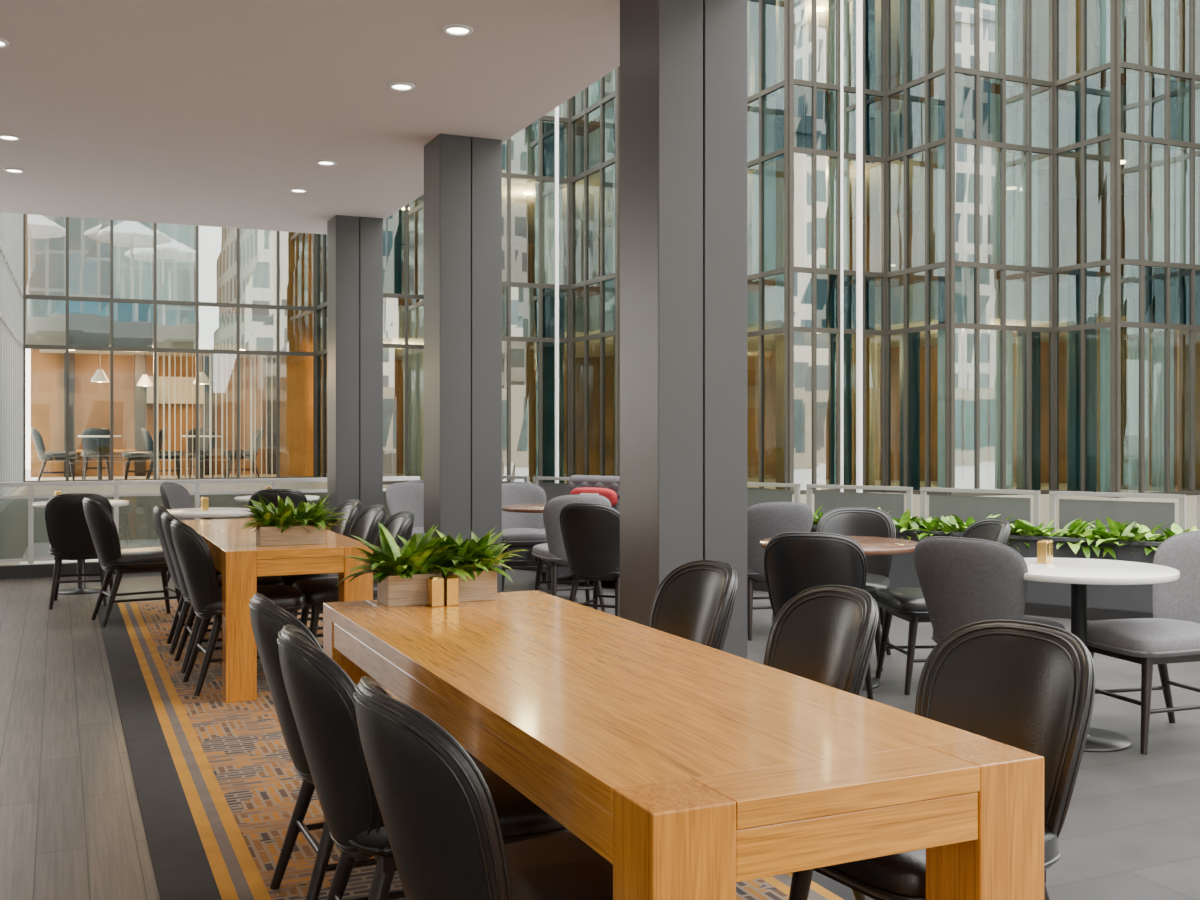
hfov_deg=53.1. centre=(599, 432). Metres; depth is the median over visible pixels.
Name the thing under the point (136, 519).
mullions
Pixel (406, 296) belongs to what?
mullions
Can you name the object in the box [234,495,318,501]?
round pedestal table
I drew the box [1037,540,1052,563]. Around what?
canisters
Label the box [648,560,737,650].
dining chair
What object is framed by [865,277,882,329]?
glass
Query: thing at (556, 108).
flagpole
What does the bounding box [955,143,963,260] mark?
window pane
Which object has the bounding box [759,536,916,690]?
round pedestal table
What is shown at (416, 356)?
glass
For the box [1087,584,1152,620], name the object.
planter
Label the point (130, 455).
dining chair
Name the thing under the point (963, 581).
dining chair
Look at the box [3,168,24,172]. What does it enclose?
recessed light
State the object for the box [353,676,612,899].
dining chair
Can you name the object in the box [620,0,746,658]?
column
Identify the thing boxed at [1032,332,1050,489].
glass
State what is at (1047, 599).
planter
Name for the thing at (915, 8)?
glass
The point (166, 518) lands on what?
dining chair
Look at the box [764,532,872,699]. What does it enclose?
dining chair
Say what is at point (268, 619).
dining chair
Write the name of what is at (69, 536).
dining chair
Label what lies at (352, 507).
dining chair
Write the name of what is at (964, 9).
floor slab
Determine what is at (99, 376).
pendant lamp
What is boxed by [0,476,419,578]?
wall
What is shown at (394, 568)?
potted plant
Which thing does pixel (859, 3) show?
mullion
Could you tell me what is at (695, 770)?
dining table
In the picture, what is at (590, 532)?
dining chair
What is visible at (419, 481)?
round pedestal table
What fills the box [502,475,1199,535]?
wall
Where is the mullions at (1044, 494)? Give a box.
[945,0,1053,527]
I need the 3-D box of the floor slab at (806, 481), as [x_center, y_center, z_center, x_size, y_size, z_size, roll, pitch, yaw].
[2.157,1.125,20.369,21.300,0.650,16.650,0,0,-24]
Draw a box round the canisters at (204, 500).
[201,497,208,510]
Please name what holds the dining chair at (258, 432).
on the floor slab at (806, 481)
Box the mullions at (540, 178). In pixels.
[502,99,569,485]
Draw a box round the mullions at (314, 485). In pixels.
[311,234,326,522]
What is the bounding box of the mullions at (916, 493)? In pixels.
[881,0,954,518]
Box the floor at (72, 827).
[0,569,1199,899]
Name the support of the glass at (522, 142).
attached to the mullions
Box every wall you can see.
[0,212,27,564]
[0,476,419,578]
[31,38,1199,484]
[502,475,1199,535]
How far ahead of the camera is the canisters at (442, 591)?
4.09 m
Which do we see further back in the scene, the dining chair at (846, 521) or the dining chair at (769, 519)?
the dining chair at (769, 519)
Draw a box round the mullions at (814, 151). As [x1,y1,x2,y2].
[784,0,888,513]
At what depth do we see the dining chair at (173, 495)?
10.87 m
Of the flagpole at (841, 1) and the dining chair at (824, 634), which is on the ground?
the flagpole at (841, 1)
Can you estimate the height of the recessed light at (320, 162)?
0.012 m
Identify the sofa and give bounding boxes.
[526,475,619,580]
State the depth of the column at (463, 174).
8.30 m
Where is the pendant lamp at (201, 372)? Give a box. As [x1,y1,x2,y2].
[193,347,208,384]
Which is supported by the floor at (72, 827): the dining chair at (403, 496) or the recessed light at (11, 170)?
the dining chair at (403, 496)
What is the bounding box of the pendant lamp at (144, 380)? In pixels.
[137,375,152,385]
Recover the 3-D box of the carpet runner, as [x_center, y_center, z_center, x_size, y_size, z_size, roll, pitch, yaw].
[-0.553,1.346,4.249,1.950,0.008,12.200,0,0,-24]
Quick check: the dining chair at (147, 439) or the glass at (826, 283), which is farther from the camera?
the dining chair at (147, 439)
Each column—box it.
[327,215,382,517]
[424,133,501,592]
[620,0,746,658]
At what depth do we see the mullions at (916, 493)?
14.87 m
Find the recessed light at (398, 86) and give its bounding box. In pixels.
[388,82,414,90]
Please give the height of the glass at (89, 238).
9.800 m
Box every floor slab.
[39,275,1176,359]
[40,473,1176,491]
[194,85,1199,245]
[534,0,1176,124]
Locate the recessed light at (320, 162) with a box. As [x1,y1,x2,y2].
[316,160,336,165]
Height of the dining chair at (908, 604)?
0.894 m
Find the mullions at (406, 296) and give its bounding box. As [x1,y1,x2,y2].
[383,195,423,520]
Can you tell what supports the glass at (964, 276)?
attached to the mullions at (1044, 494)
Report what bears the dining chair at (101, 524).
on the carpet runner
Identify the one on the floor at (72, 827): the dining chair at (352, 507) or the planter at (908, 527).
the planter at (908, 527)
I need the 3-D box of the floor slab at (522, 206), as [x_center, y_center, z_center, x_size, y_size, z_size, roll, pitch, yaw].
[2.157,-4.000,20.369,21.300,0.600,16.650,0,0,-24]
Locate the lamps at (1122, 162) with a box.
[524,161,1125,194]
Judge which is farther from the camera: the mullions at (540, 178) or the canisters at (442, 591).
the mullions at (540, 178)
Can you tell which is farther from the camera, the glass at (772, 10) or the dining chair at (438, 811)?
the glass at (772, 10)
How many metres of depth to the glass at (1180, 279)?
14.68 m
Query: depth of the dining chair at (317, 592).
6.68 m
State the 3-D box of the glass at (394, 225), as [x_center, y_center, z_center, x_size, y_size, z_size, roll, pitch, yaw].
[-3.098,-4.150,17.913,1.300,9.800,0.006,0,0,-24]
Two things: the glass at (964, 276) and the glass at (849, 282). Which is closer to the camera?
the glass at (964, 276)
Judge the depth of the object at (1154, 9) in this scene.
14.94 m
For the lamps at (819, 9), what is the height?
0.020 m
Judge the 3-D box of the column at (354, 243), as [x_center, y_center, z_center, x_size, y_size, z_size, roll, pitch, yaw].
[-2.360,-0.350,11.553,0.450,3.400,0.400,0,0,-24]
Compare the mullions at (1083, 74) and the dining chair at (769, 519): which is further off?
the mullions at (1083, 74)
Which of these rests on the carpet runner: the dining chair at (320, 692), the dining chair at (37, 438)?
the dining chair at (320, 692)
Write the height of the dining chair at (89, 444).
0.894 m
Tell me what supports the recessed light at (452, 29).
in the ceiling
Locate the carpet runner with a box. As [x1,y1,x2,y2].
[98,600,873,899]
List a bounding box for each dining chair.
[31,427,76,480]
[45,493,112,608]
[81,428,109,479]
[82,497,180,626]
[122,428,165,478]
[140,428,183,478]
[153,505,221,653]
[160,482,193,581]
[161,512,283,672]
[170,519,305,695]
[184,428,214,477]
[223,428,264,477]
[248,489,307,512]
[249,593,473,899]
[277,625,568,899]
[280,504,385,629]
[292,511,414,648]
[298,499,361,614]
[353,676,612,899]
[385,482,423,537]
[502,482,546,591]
[532,494,611,612]
[560,503,619,616]
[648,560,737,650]
[747,502,812,639]
[763,585,878,899]
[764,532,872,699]
[789,619,1094,899]
[816,507,895,670]
[875,518,1010,694]
[914,536,1064,642]
[1087,531,1199,754]
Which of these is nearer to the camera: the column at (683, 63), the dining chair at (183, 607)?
the column at (683, 63)
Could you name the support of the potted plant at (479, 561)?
on the dining table at (695, 770)
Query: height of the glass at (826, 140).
0.780 m
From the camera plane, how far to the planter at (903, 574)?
9.51 m
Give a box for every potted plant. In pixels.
[240,493,349,545]
[338,522,471,606]
[416,527,527,601]
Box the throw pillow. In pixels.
[570,487,617,505]
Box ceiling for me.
[0,0,619,233]
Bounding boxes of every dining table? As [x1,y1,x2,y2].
[182,518,372,702]
[323,590,1043,899]
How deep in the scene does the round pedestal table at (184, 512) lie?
8.79 m
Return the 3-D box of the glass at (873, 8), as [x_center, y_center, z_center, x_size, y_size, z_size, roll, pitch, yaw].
[3.546,-4.602,15.537,0.269,2.029,0.006,0,0,-24]
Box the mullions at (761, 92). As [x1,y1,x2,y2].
[747,0,800,494]
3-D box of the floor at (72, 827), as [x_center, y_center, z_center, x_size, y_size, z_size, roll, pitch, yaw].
[2.716,1.400,5.890,14.800,0.100,16.500,0,0,-24]
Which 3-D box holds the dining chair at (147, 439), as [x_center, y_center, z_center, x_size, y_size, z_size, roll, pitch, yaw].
[-7.325,0.357,20.062,0.678,0.894,0.504,0,0,-24]
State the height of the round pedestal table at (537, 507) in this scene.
0.760 m
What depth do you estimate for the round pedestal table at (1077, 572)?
5.18 m
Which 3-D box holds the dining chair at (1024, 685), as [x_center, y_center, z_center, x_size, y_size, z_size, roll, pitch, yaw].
[0.765,0.899,2.699,0.678,0.894,0.504,0,0,-30]
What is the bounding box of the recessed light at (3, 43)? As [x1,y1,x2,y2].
[0,38,9,47]
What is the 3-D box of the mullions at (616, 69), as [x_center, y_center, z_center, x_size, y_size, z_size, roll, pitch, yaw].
[1.032,-3.716,15.850,1.850,10.732,0.260,0,0,-24]
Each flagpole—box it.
[555,106,558,482]
[840,0,842,491]
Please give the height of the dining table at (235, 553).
0.752 m
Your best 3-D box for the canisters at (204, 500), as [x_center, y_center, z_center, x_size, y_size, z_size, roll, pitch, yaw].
[-2.958,0.532,8.978,0.044,0.100,0.044,0,0,-42]
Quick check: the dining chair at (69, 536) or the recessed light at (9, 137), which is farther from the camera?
the dining chair at (69, 536)
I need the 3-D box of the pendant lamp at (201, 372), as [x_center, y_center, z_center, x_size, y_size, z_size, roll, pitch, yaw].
[-6.745,-1.135,20.326,0.280,0.630,0.280,0,0,-24]
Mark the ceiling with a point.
(183, 112)
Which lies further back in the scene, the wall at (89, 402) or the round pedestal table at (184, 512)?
the wall at (89, 402)
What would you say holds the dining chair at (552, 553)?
on the floor at (72, 827)
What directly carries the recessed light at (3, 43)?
in the ceiling
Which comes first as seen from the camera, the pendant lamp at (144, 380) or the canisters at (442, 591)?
the canisters at (442, 591)
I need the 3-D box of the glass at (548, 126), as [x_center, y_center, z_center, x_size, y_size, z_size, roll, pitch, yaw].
[-0.625,-3.977,16.835,0.363,0.780,0.006,0,0,-24]
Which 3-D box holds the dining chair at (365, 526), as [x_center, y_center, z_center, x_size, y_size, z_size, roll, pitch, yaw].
[-1.665,0.899,7.424,0.678,0.894,0.504,0,0,-24]
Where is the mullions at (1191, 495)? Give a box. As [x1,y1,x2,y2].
[1108,0,1199,529]
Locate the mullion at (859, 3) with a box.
[856,0,862,492]
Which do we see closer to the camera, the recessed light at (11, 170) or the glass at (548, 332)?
the recessed light at (11, 170)
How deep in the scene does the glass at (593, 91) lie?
16.23 m
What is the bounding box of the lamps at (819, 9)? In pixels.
[817,7,824,11]
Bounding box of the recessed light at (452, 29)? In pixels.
[442,24,472,35]
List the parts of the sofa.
seat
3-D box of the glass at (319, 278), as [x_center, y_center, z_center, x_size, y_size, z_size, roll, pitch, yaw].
[-4.184,-4.150,18.739,0.006,9.800,2.400,0,0,-24]
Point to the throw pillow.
(610, 494)
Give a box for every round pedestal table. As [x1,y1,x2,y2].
[32,500,128,594]
[78,435,121,479]
[167,508,252,519]
[182,435,220,477]
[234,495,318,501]
[407,480,423,482]
[502,503,576,601]
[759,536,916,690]
[1023,558,1179,751]
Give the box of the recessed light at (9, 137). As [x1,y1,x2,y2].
[0,134,20,140]
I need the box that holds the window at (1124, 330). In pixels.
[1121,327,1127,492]
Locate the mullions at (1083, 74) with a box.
[1054,0,1126,534]
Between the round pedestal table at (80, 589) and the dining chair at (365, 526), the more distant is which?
the round pedestal table at (80, 589)
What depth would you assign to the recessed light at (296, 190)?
10.12 m
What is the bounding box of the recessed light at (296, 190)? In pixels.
[289,188,307,192]
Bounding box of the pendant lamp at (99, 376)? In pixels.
[91,351,108,381]
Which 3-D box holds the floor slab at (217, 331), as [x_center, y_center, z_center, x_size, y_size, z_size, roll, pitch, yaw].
[2.157,-1.700,20.369,21.300,0.500,16.650,0,0,-24]
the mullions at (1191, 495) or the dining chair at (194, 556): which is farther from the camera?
the mullions at (1191, 495)
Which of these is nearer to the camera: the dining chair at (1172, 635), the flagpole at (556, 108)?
the dining chair at (1172, 635)
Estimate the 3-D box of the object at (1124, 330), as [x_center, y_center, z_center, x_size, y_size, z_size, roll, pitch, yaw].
[6.141,-4.150,14.827,0.030,9.800,0.930,0,0,-24]
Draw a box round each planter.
[889,553,920,587]
[892,509,974,541]
[1006,516,1199,563]
[1024,580,1070,618]
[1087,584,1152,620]
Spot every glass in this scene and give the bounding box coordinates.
[26,214,312,478]
[317,234,326,477]
[383,207,404,293]
[404,194,423,480]
[504,103,563,483]
[543,120,567,177]
[543,289,567,482]
[573,69,614,475]
[747,0,783,489]
[794,84,836,151]
[817,273,836,327]
[843,275,855,484]
[865,0,882,156]
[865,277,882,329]
[889,0,944,489]
[955,72,1001,142]
[955,266,974,323]
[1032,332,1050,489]
[1057,0,1109,491]
[1145,266,1199,324]
[1170,76,1190,141]
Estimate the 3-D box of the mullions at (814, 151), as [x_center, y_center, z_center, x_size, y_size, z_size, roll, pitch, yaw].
[3.035,-3.716,15.328,1.610,10.732,0.260,0,0,-24]
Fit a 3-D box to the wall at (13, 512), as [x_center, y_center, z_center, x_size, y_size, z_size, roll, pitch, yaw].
[-7.300,-3.716,14.753,0.260,10.732,7.221,0,0,-23]
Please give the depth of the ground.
17.45 m
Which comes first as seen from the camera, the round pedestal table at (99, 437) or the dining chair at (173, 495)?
the dining chair at (173, 495)
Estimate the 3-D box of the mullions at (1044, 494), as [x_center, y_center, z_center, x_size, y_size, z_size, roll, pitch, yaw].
[4.976,-3.716,14.855,1.780,10.732,0.260,0,0,-24]
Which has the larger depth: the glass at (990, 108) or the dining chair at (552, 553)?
the glass at (990, 108)
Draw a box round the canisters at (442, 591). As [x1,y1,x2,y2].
[428,575,458,606]
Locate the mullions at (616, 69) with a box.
[615,67,618,475]
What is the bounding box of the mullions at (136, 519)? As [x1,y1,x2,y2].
[23,214,315,542]
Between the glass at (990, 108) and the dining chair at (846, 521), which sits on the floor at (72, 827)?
the dining chair at (846, 521)
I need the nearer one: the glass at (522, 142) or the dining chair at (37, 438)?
the glass at (522, 142)
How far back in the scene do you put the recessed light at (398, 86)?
7.08 m
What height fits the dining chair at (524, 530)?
0.909 m
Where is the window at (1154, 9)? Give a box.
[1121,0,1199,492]
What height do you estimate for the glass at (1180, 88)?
0.778 m
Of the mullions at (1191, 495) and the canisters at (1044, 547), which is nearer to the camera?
the canisters at (1044, 547)
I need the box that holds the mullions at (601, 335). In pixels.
[570,66,619,476]
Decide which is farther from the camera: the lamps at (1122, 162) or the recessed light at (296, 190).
the lamps at (1122, 162)
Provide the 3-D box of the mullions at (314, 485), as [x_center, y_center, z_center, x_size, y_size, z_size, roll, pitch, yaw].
[-4.166,-3.716,18.747,0.260,10.732,2.520,0,0,-24]
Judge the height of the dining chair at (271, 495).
0.894 m
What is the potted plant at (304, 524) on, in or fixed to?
on the dining table at (235, 553)
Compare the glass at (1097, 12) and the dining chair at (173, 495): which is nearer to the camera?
the dining chair at (173, 495)
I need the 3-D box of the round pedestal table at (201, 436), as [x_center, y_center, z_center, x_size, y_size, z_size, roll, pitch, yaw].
[-6.745,0.420,20.326,0.660,0.760,0.660,0,0,-24]
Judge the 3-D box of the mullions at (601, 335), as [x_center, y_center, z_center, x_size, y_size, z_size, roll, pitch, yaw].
[-0.059,-3.716,16.213,0.260,10.732,1.720,0,0,-24]
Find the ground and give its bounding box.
[20,470,161,563]
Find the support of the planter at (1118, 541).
on the floor at (72, 827)
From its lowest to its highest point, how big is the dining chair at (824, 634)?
0.894 m
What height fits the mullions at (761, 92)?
10.732 m

